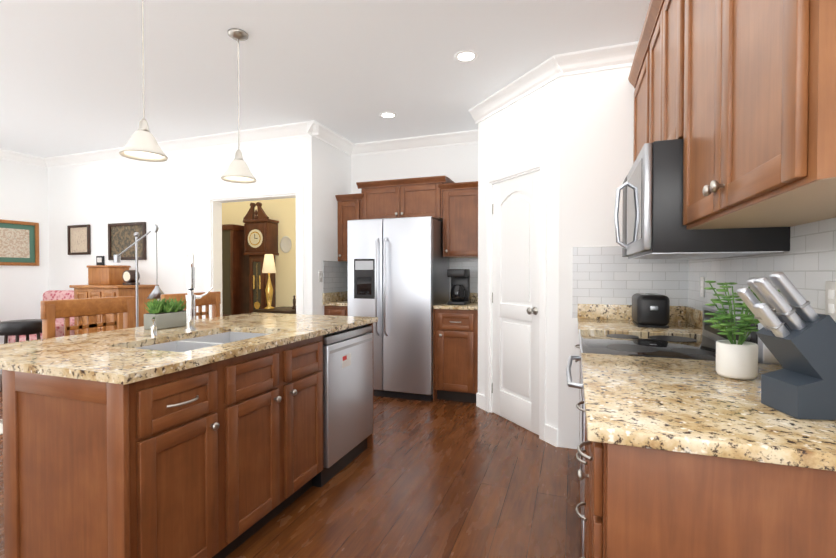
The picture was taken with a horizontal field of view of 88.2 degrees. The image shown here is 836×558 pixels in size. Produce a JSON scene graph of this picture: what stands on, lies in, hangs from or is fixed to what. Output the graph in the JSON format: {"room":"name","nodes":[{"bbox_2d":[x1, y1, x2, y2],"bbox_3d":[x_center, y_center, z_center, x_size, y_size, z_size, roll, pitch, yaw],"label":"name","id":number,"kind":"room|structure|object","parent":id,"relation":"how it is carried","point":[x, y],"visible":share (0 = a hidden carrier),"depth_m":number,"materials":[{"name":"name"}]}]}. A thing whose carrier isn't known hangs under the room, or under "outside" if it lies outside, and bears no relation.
{"room":"kitchen","nodes":[
{"label":"kitchen","id":0,"kind":"room"},
{"bbox_2d":[0,160,47,343],"bbox_3d":[-6.247,-0.162,2.267,0.120,2.740,7.690,0,1,20],"label":"wall","id":1,"kind":"structure","parent":0,"point":[23,188],"depth_m":5.49,"materials":[{"name":"white paint"}]},
{"bbox_2d":[0,219,38,265],"bbox_3d":[-5.140,-0.444,5.111,0.029,0.560,1.100,0,1,20],"label":"picture","id":2,"kind":"object","parent":1,"relation":"attached to","point":[19,243],"visible":0.98,"depth_m":5.43,"materials":[{"name":"brown wood"}]},
{"bbox_2d":[0,41,638,446],"bbox_3d":[-2.481,-0.154,1.787,7.290,2.739,9.100,0,1,20],"label":"trim","id":3,"kind":"structure","parent":1,"relation":"attached to","point":[550,69],"depth_m":4.38,"materials":[{"name":"white wood"}]},
{"bbox_2d":[48,136,323,319],"bbox_3d":[-2.977,-0.204,5.117,4.100,2.740,0.130,0,1,20],"label":"wall","id":4,"kind":"structure","parent":0,"point":[169,194],"depth_m":5.07,"materials":[{"name":"white paint"}]},
{"bbox_2d":[67,224,90,254],"bbox_3d":[-4.340,-0.500,5.518,0.400,0.380,0.029,0,1,20],"label":"picture","id":5,"kind":"object","parent":4,"relation":"attached to","point":[79,239],"visible":1,"depth_m":5.52,"materials":[{"name":"brown wood"}]},
{"bbox_2d":[108,222,146,259],"bbox_3d":[-3.531,-0.456,5.227,0.620,0.450,0.029,0,1,20],"label":"framed picture","id":6,"kind":"object","parent":4,"relation":"attached to","point":[121,237],"visible":1,"depth_m":5.23,"materials":[{"name":"brown wood"}]},
{"bbox_2d":[280,236,291,252],"bbox_3d":[-1.964,-0.513,6.420,0.200,0.250,0.018,0,1,20],"label":"picture","id":7,"kind":"object","parent":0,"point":[285,244],"visible":0.98,"depth_m":6.42,"materials":[{"name":"white"}]},
{"bbox_2d":[0,374,581,557],"bbox_3d":[-2.461,1.242,2.013,7.750,0.060,9.700,0,1,20],"label":"floor","id":8,"kind":"structure","parent":0,"point":[439,478],"depth_m":2.37,"materials":[{"name":"brown wood"}]},
{"bbox_2d":[0,419,2,434],"bbox_3d":[-4.458,1.193,2.812,2.050,0.016,2.210,0,1,20],"label":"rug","id":9,"kind":"object","parent":8,"relation":"on","point":[1,428],"visible":0.06,"depth_m":3.42,"materials":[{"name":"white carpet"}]},
{"bbox_2d":[0,319,41,391],"bbox_3d":[-4.197,0.810,4.578,0.380,0.731,0.380,0,1,20],"label":"stool","id":10,"kind":"object","parent":8,"relation":"on","point":[26,327],"visible":0.44,"depth_m":4.45,"materials":[{"name":"black leather"}]},
{"bbox_2d":[8,290,74,342],"bbox_3d":[-4.440,0.655,5.187,0.560,1.020,0.560,0,1,10],"label":"armchair","id":11,"kind":"object","parent":8,"relation":"on","point":[58,295],"visible":0.08,"depth_m":5.27,"materials":[{"name":"pink fabric"}]},
{"bbox_2d":[40,296,134,338],"bbox_3d":[-1.712,0.660,2.484,0.517,1.090,0.510,0,1,20],"label":"counter chair","id":12,"kind":"object","parent":8,"relation":"on","point":[91,309],"visible":0.25,"depth_m":2.52,"materials":[{"name":"brown wood"}]},
{"bbox_2d":[69,265,158,334],"bbox_3d":[-3.500,0.506,4.973,0.780,1.325,0.510,0,1,20],"label":"sideboard","id":13,"kind":"object","parent":8,"relation":"on","point":[111,281],"visible":0.35,"depth_m":4.86,"materials":[{"name":"brown wood"}]},
{"bbox_2d":[96,256,104,264],"bbox_3d":[-3.973,-0.228,5.391,0.120,0.120,0.026,0,1,20],"label":"picture frame","id":14,"kind":"object","parent":13,"relation":"on","point":[100,260],"visible":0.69,"depth_m":5.38,"materials":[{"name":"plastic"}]},
{"bbox_2d":[113,224,163,326],"bbox_3d":[-2.708,0.330,4.183,0.705,1.700,0.300,0,1,20],"label":"floor lamp","id":15,"kind":"object","parent":8,"relation":"on","point":[156,292],"visible":0.65,"depth_m":4.17,"materials":[{"name":"silver metal"}]},
{"bbox_2d":[0,320,377,557],"bbox_3d":[-0.896,0.761,2.303,0.653,0.895,1.800,0,1,20],"label":"kitchen island","id":16,"kind":"object","parent":8,"relation":"on","point":[221,437],"depth_m":1.56,"materials":[{"name":"brown wood"}]},
{"bbox_2d":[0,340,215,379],"bbox_3d":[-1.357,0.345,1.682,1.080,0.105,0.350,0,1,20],"label":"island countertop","id":17,"kind":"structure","parent":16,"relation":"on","point":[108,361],"depth_m":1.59,"materials":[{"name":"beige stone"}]},
{"bbox_2d":[44,324,315,355],"bbox_3d":[-1.176,0.300,2.185,1.080,0.030,0.720,0,1,20],"label":"island countertop","id":18,"kind":"structure","parent":16,"relation":"on","point":[119,337],"depth_m":2.11,"materials":[{"name":"beige stone"}]},
{"bbox_2d":[148,317,159,335],"bbox_3d":[-1.305,0.238,2.129,0.062,0.095,0.058,0,1,20],"label":"soap dispenser","id":19,"kind":"object","parent":18,"relation":"on","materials":[{"name":"silver metal"}]},
{"bbox_2d":[144,297,185,329],"bbox_3d":[-1.438,0.193,2.484,0.130,0.171,0.257,0,1,20],"label":"potted plant","id":20,"kind":"object","parent":18,"relation":"on","point":[168,314],"visible":0.96,"depth_m":2.44,"materials":[{"name":"green plant"}]},
{"bbox_2d":[124,328,267,351],"bbox_3d":[-1.026,0.416,2.132,0.439,0.225,0.720,0,1,20],"label":"sink","id":21,"kind":"object","parent":18,"relation":"in","point":[202,339],"depth_m":2.27,"materials":[{"name":"silver metal"}]},
{"bbox_2d":[180,252,212,331],"bbox_3d":[-1.202,0.070,2.325,0.154,0.425,0.200,0,1,20],"label":"faucet","id":22,"kind":"object","parent":18,"relation":"on","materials":[{"name":"silver metal"}]},
{"bbox_2d":[200,312,377,331],"bbox_3d":[-0.924,0.290,2.886,1.080,0.030,0.770,0,1,20],"label":"island countertop","id":23,"kind":"structure","parent":16,"relation":"on","point":[263,322],"depth_m":2.80,"materials":[{"name":"beige stone"}]},
{"bbox_2d":[161,291,220,318],"bbox_3d":[-1.468,0.650,3.162,0.517,1.090,0.510,0,1,20],"label":"counter chair","id":24,"kind":"object","parent":8,"relation":"on","point":[213,299],"visible":0.08,"depth_m":3.32,"materials":[{"name":"brown wood"}]},
{"bbox_2d":[222,224,248,315],"bbox_3d":[-3.055,0.169,6.631,0.890,1.950,0.380,0,1,20],"label":"curio cabinet","id":25,"kind":"object","parent":8,"relation":"on","point":[235,280],"visible":0.23,"depth_m":6.39,"materials":[{"name":"brown wood"}]},
{"bbox_2d":[243,202,278,312],"bbox_3d":[-2.337,0.013,6.424,0.460,2.267,0.280,0,1,20],"label":"grandfather clock","id":26,"kind":"object","parent":8,"relation":"on","point":[260,234],"visible":0.58,"depth_m":6.33,"materials":[{"name":"brown wood"}]},
{"bbox_2d":[254,254,295,313],"bbox_3d":[-1.849,0.404,6.073,0.600,1.496,0.620,0,1,20],"label":"table lamp","id":27,"kind":"object","parent":8,"relation":"on","point":[268,265],"visible":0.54,"depth_m":5.92,"materials":[{"name":"gold metal"}]},
{"bbox_2d":[324,303,347,315],"bbox_3d":[-0.752,0.723,4.798,0.305,0.895,0.620,0,1,20],"label":"base cabinet","id":28,"kind":"object","parent":8,"relation":"on","point":[336,311],"depth_m":4.51,"materials":[{"name":"brown wood"}]},
{"bbox_2d":[323,299,347,306],"bbox_3d":[-0.755,0.261,4.785,0.305,0.030,0.635,0,1,20],"label":"countertop","id":29,"kind":"structure","parent":28,"relation":"on","point":[338,302],"depth_m":4.52,"materials":[{"name":"beige stone"}]},
{"bbox_2d":[347,216,448,401],"bbox_3d":[-0.202,0.282,4.520,0.902,1.785,0.706,0,1,20],"label":"refrigerator","id":30,"kind":"object","parent":8,"relation":"on","point":[397,280],"visible":0.88,"depth_m":4.22,"materials":[{"name":"silver metal"}]},
{"bbox_2d":[433,311,477,402],"bbox_3d":[0.453,0.729,4.364,0.429,0.895,0.620,0,1,20],"label":"base cabinet","id":31,"kind":"object","parent":8,"relation":"on","point":[455,352],"depth_m":4.09,"materials":[{"name":"brown wood"}]},
{"bbox_2d":[433,303,477,310],"bbox_3d":[0.451,0.267,4.350,0.429,0.030,0.635,0,1,20],"label":"countertop","id":32,"kind":"structure","parent":31,"relation":"on","point":[472,306],"depth_m":4.09,"materials":[{"name":"beige stone"}]},
{"bbox_2d":[447,269,469,304],"bbox_3d":[0.418,0.076,4.293,0.206,0.350,0.220,0,1,20],"label":"coffee maker","id":33,"kind":"object","parent":32,"relation":"on","point":[460,286],"visible":1,"depth_m":4.22,"materials":[{"name":"black plastic"}]},
{"bbox_2d":[566,305,780,556],"bbox_3d":[1.059,0.675,1.970,0.728,1.075,0.756,0,1,20],"label":"range","id":34,"kind":"object","parent":8,"relation":"on","point":[682,346],"visible":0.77,"depth_m":1.89,"materials":[{"name":"silver metal"}]},
{"bbox_2d":[575,304,835,557],"bbox_3d":[1.040,0.702,1.845,0.690,1.025,2.262,0,1,20],"label":"base cabinet","id":35,"kind":"object","parent":8,"relation":"on","point":[689,458],"depth_m":0.87,"materials":[{"name":"brown wood"}]},
{"bbox_2d":[632,293,669,327],"bbox_3d":[1.394,0.183,2.590,0.170,0.187,0.292,0,1,20],"label":"toaster","id":36,"kind":"object","parent":35,"relation":"on","point":[650,309],"visible":1,"depth_m":2.47,"materials":[{"name":"black plastic"}]},
{"bbox_2d":[703,281,779,379],"bbox_3d":[0.992,0.151,1.316,0.238,0.290,0.197,0,1,20],"label":"potted plant","id":37,"kind":"object","parent":35,"relation":"on","point":[736,359],"visible":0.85,"depth_m":1.29,"materials":[{"name":"green plant"}]},
{"bbox_2d":[736,272,835,419],"bbox_3d":[0.897,0.142,0.975,0.287,0.317,0.114,0,1,6],"label":"knife block","id":38,"kind":"object","parent":35,"relation":"on","point":[797,336],"visible":1,"depth_m":0.94,"materials":[{"name":"grey plastic"}]},
{"bbox_2d":[0,0,649,157],"bbox_3d":[-2.461,-1.567,1.971,7.750,0.080,9.700,0,1,20],"label":"ceiling","id":39,"kind":"structure","parent":0,"point":[71,76],"depth_m":3.06,"materials":[{"name":"white paint"}]},
{"bbox_2d":[119,0,167,161],"bbox_3d":[-1.379,-1.072,2.163,0.208,0.914,0.208,0,1,20],"label":"pendant light","id":40,"kind":"object","parent":39,"relation":"hanging from","point":[142,144],"visible":1,"depth_m":2.15,"materials":[{"name":"white glass"}]},
{"bbox_2d":[221,28,255,182],"bbox_3d":[-1.129,-1.080,2.711,0.208,0.914,0.208,0,1,20],"label":"pendant light","id":41,"kind":"object","parent":39,"relation":"hanging from","point":[237,171],"visible":1,"depth_m":2.69,"materials":[{"name":"white glass"}]},
{"bbox_2d":[379,112,396,118],"bbox_3d":[-0.285,-1.556,4.101,0.170,0.006,0.170,0,1,20],"label":"recessed light","id":42,"kind":"object","parent":39,"relation":"in","point":[388,115],"visible":1,"depth_m":4.10,"materials":[{"name":"white"}]},
{"bbox_2d":[454,50,477,62],"bbox_3d":[0.333,-1.539,2.985,0.170,0.006,0.170,0,1,20],"label":"recessed light","id":43,"kind":"object","parent":39,"relation":"in","point":[465,56],"visible":1,"depth_m":2.98,"materials":[{"name":"white plastic"}]},
{"bbox_2d":[320,140,351,260],"bbox_3d":[-0.977,-0.200,4.827,0.140,2.740,0.660,0,1,20],"label":"wall","id":44,"kind":"structure","parent":0,"point":[335,165],"depth_m":4.70,"materials":[{"name":"white paint"}]},
{"bbox_2d":[319,271,322,281],"bbox_3d":[-1.013,-0.025,4.502,0.012,0.114,0.070,0,1,20],"label":"light switch","id":45,"kind":"object","parent":44,"relation":"attached to","point":[320,276],"visible":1,"depth_m":4.50,"materials":[{"name":"white plastic"}]},
{"bbox_2d":[323,291,347,302],"bbox_3d":[-0.889,0.195,4.832,0.020,0.099,0.635,0,1,20],"label":"backsplash","id":46,"kind":"structure","parent":44,"relation":"attached to","point":[327,297],"depth_m":4.71,"materials":[{"name":"beige stone"}]},
{"bbox_2d":[323,260,347,292],"bbox_3d":[-0.899,0.008,4.834,0.004,0.475,0.600,0,1,20],"label":"backsplash","id":47,"kind":"structure","parent":44,"relation":"attached to","point":[334,272],"depth_m":4.76,"materials":[{"name":"white tile"}]},
{"bbox_2d":[352,110,633,397],"bbox_3d":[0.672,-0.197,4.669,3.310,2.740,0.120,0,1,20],"label":"wall","id":48,"kind":"structure","parent":0,"point":[577,130],"depth_m":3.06,"materials":[{"name":"white paint"}]},
{"bbox_2d":[335,194,358,261],"bbox_3d":[-0.707,-0.565,4.913,0.299,0.730,0.339,0,1,20],"label":"upper cabinet","id":49,"kind":"object","parent":48,"relation":"attached to","point":[348,204],"depth_m":4.78,"materials":[{"name":"brown wood"}]},
{"bbox_2d":[359,176,450,219],"bbox_3d":[-0.132,-0.838,4.699,0.922,0.421,0.344,0,1,20],"label":"upper cabinet","id":50,"kind":"object","parent":48,"relation":"attached to","point":[421,196],"depth_m":4.53,"materials":[{"name":"brown wood"}]},
{"bbox_2d":[442,180,477,257],"bbox_3d":[0.504,-0.594,4.477,0.423,0.740,0.339,0,1,20],"label":"upper cabinet","id":51,"kind":"object","parent":48,"relation":"attached to","point":[450,204],"depth_m":4.33,"materials":[{"name":"brown wood"}]},
{"bbox_2d":[449,258,477,300],"bbox_3d":[-0.014,0.008,4.853,1.654,0.475,0.004,0,1,20],"label":"backsplash","id":52,"kind":"structure","parent":48,"relation":"attached to","point":[454,263],"depth_m":4.64,"materials":[{"name":"white tile"}]},
{"bbox_2d":[470,293,477,302],"bbox_3d":[0.555,0.198,4.639,0.429,0.099,0.020,0,1,20],"label":"backsplash","id":53,"kind":"structure","parent":48,"relation":"attached to","point":[473,296],"depth_m":4.61,"materials":[{"name":"beige stone"}]},
{"bbox_2d":[492,170,539,434],"bbox_3d":[0.802,0.180,3.524,0.475,2.010,0.487,0,1,20],"label":"pantry door","id":54,"kind":"structure","parent":48,"relation":"in","point":[516,295],"depth_m":3.51,"materials":[{"name":"white wood"}]},
{"bbox_2d":[572,246,686,317],"bbox_3d":[1.412,0.026,2.905,0.700,0.495,0.004,0,1,20],"label":"backsplash","id":55,"kind":"structure","parent":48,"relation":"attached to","point":[600,275],"depth_m":2.92,"materials":[{"name":"white tile"}]},
{"bbox_2d":[632,40,643,163],"bbox_3d":[1.486,-0.765,2.533,0.331,1.140,0.624,0,1,20],"label":"upper cabinet","id":56,"kind":"object","parent":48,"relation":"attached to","point":[638,68],"depth_m":2.65,"materials":[{"name":"brown wood"}]},
{"bbox_2d":[644,0,675,143],"bbox_3d":[1.250,-0.924,1.877,0.331,0.802,0.754,0,1,20],"label":"upper cabinet","id":57,"kind":"object","parent":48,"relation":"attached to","point":[660,30],"depth_m":1.97,"materials":[{"name":"brown wood"}]},
{"bbox_2d":[614,139,789,258],"bbox_3d":[1.166,-0.310,1.917,0.511,0.422,0.754,0,1,20],"label":"microwave","id":58,"kind":"object","parent":57,"relation":"attached to","point":[653,226],"visible":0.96,"depth_m":1.61,"materials":[{"name":"black metal"}]},
{"bbox_2d":[700,277,704,296],"bbox_3d":[1.627,0.045,2.468,0.008,0.114,0.070,0,1,20],"label":"electrical outlet","id":59,"kind":"object","parent":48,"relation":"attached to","point":[702,285],"visible":0.96,"depth_m":2.45,"materials":[{"name":"white plastic"}]},
{"bbox_2d":[676,0,835,229],"bbox_3d":[0.969,-0.744,1.097,0.331,1.140,0.897,0,1,20],"label":"upper cabinet","id":60,"kind":"object","parent":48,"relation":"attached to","point":[738,97],"depth_m":1.05,"materials":[{"name":"brown wood"}]},
{"bbox_2d":[687,217,835,313],"bbox_3d":[1.365,0.044,1.717,0.004,0.495,2.270,0,1,20],"label":"backsplash","id":61,"kind":"structure","parent":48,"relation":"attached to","point":[806,264],"depth_m":1.47,"materials":[{"name":"white tile"}]},
{"bbox_2d":[825,281,835,321],"bbox_3d":[1.179,0.064,1.226,0.008,0.114,0.070,0,1,20],"label":"electrical outlet","id":62,"kind":"object","parent":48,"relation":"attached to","point":[830,298],"visible":0.88,"depth_m":1.23,"materials":[{"name":"white plastic"}]},
{"bbox_2d":[812,0,835,187],"bbox_3d":[0.773,-0.735,0.525,0.312,1.140,0.312,0,1,20],"label":"upper cabinet","id":63,"kind":"object","parent":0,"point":[823,11],"depth_m":0.73,"materials":[{"name":"brown wood"}]}
]}

